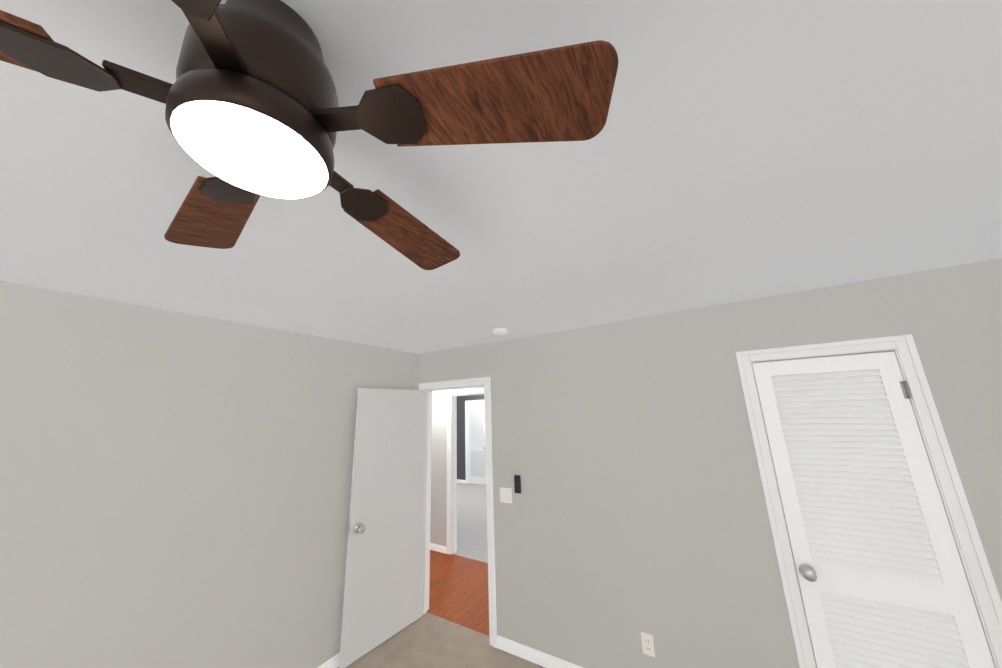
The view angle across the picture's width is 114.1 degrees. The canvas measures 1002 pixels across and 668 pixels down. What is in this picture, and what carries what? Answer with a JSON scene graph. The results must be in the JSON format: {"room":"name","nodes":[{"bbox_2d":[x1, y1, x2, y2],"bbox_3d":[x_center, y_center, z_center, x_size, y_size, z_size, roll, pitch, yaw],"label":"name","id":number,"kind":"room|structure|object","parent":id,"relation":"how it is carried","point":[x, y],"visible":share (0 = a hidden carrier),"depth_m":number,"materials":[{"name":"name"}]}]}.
{"room":"empty bedroom","nodes":[
{"label":"empty bedroom","id":0,"kind":"room"},
{"bbox_2d":[0,281,418,667],"bbox_3d":[-2.141,0.995,1.385,0.115,2.440,4.901,-10,-16,30],"label":"wall","id":1,"kind":"structure","parent":0,"point":[175,489],"depth_m":1.81,"materials":[{"name":"paint"}]},
{"bbox_2d":[318,635,582,667],"bbox_3d":[-0.292,1.823,0.037,4.140,0.082,4.671,-10,-16,30],"label":"baseboard","id":2,"kind":"structure","parent":1,"relation":"attached to","point":[540,658],"depth_m":2.38,"materials":[{"name":"white wood"}]},
{"bbox_2d":[338,612,544,667],"bbox_3d":[-0.296,1.882,0.003,4.359,0.050,4.861,-10,-16,30],"label":"floor","id":3,"kind":"structure","parent":0,"point":[427,640],"depth_m":2.52,"materials":[{"name":"beige carpet"}]},
{"bbox_2d":[430,387,483,546],"bbox_3d":[-0.158,1.611,4.266,4.800,2.440,0.115,-10,-16,30],"label":"wall","id":4,"kind":"structure","parent":0,"point":[438,525],"depth_m":4.58,"materials":[{"name":"paint"}]},
{"bbox_2d":[430,479,465,553],"bbox_3d":[-0.153,3.230,5.973,7.000,0.082,3.566,-10,-16,30],"label":"baseboard","id":5,"kind":"structure","parent":4,"relation":"attached to","point":[438,548],"depth_m":4.36,"materials":[{"name":"white wood"}]},
{"bbox_2d":[446,388,483,554],"bbox_3d":[-0.335,1.801,4.328,0.898,2.111,0.132,-10,-16,30],"label":"door frame","id":6,"kind":"structure","parent":4,"relation":"attached to","point":[452,395],"depth_m":4.50,"materials":[{"name":"white wood"}]},
{"bbox_2d":[426,550,488,635],"bbox_3d":[-0.425,2.716,3.489,4.800,0.050,1.101,-10,-16,30],"label":"floor","id":7,"kind":"structure","parent":0,"point":[458,591],"depth_m":3.36,"materials":[{"name":"brown wood"}]},
{"bbox_2d":[453,483,487,562],"bbox_3d":[-0.037,3.333,6.138,7.000,0.050,3.933,-10,-16,30],"label":"wall","id":8,"kind":"structure","parent":0,"point":[472,521],"depth_m":5.46,"materials":[{"name":"white paint"}]},
{"bbox_2d":[457,394,483,479],"bbox_3d":[0.775,2.414,7.776,7.000,2.440,0.115,-10,-16,30],"label":"wall","id":9,"kind":"structure","parent":0,"point":[461,468],"depth_m":8.79,"materials":[{"name":"paint"}]},
{"bbox_2d":[465,400,483,483],"bbox_3d":[-0.340,2.769,8.395,1.369,2.111,0.132,-10,-16,30],"label":"door frame","id":10,"kind":"structure","parent":9,"relation":"attached to","point":[466,429],"depth_m":8.69,"materials":[{"name":"white wood"}]},
{"bbox_2d":[467,403,485,484],"bbox_3d":[-0.633,2.836,8.489,0.610,2.020,0.100,-10,-16,30],"label":"door","id":11,"kind":"structure","parent":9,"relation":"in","point":[476,449],"depth_m":8.51,"materials":[{"name":"white wood"}]},
{"bbox_2d":[0,0,1001,353],"bbox_3d":[-0.375,-0.534,0.598,4.370,0.050,4.901,-10,-16,30],"label":"ceiling","id":12,"kind":"structure","parent":0,"point":[736,150],"depth_m":0.92,"materials":[{"name":"paint"}]},
{"bbox_2d":[0,0,617,269],"bbox_3d":[-0.396,-0.381,0.565,1.066,0.262,1.070,-10,-16,30],"label":"ceiling fan","id":13,"kind":"object","parent":12,"relation":"hanging from","point":[254,111],"visible":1,"depth_m":0.48,"materials":[{"name":"brown wood"}]},
{"bbox_2d":[493,328,507,334],"bbox_3d":[-0.007,-0.016,2.641,0.124,0.038,0.124,-10,-16,30],"label":"smoke detector","id":14,"kind":"object","parent":12,"relation":"attached to","point":[500,331],"visible":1,"depth_m":2.60,"materials":[{"name":"white plastic"}]},
{"bbox_2d":[418,258,1001,667],"bbox_3d":[0.975,1.097,2.271,4.255,2.440,0.115,-10,-16,30],"label":"wall","id":15,"kind":"structure","parent":0,"point":[625,450],"depth_m":2.13,"materials":[{"name":"paint"}]},
{"bbox_2d":[339,388,426,667],"bbox_3d":[-0.980,1.516,2.888,0.111,2.020,0.760,-10,-16,30],"label":"hall door","id":16,"kind":"structure","parent":15,"relation":"in","point":[383,595],"depth_m":2.82,"materials":[{"name":"white wood"}]},
{"bbox_2d":[419,377,496,647],"bbox_3d":[-0.421,1.504,3.065,0.909,2.111,0.147,-10,-16,30],"label":"door frame","id":17,"kind":"structure","parent":15,"relation":"attached to","point":[484,382],"depth_m":3.03,"materials":[{"name":"white wood"}]},
{"bbox_2d":[500,487,511,503],"bbox_3d":[0.040,1.356,2.730,0.116,0.116,0.012,-10,-16,30],"label":"light switch","id":18,"kind":"object","parent":15,"relation":"attached to","point":[505,495],"visible":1,"depth_m":2.73,"materials":[{"name":"white plastic"}]},
{"bbox_2d":[514,475,520,492],"bbox_3d":[0.137,1.242,2.688,0.052,0.136,0.020,-10,-16,30],"label":"switch","id":19,"kind":"object","parent":15,"relation":"attached to","point":[517,482],"visible":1,"depth_m":2.68,"materials":[{"name":"black plastic"}]},
{"bbox_2d":[641,632,654,656],"bbox_3d":[0.924,1.954,2.044,0.070,0.114,0.008,-10,-16,30],"label":"outlet","id":20,"kind":"object","parent":15,"relation":"attached to","point":[647,644],"visible":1,"depth_m":2.04,"materials":[{"name":"white plastic"}]},
{"bbox_2d":[735,334,1001,667],"bbox_3d":[1.883,1.096,1.687,0.755,2.111,0.132,-10,-16,30],"label":"door frame","id":21,"kind":"structure","parent":15,"relation":"attached to","point":[978,574],"depth_m":1.68,"materials":[{"name":"white wood"}]},
{"bbox_2d":[752,352,994,667],"bbox_3d":[1.857,1.116,1.622,0.623,2.020,0.100,-10,-16,30],"label":"closet door","id":22,"kind":"structure","parent":15,"relation":"in","point":[881,578],"depth_m":1.68,"materials":[{"name":"white wood"}]}
]}

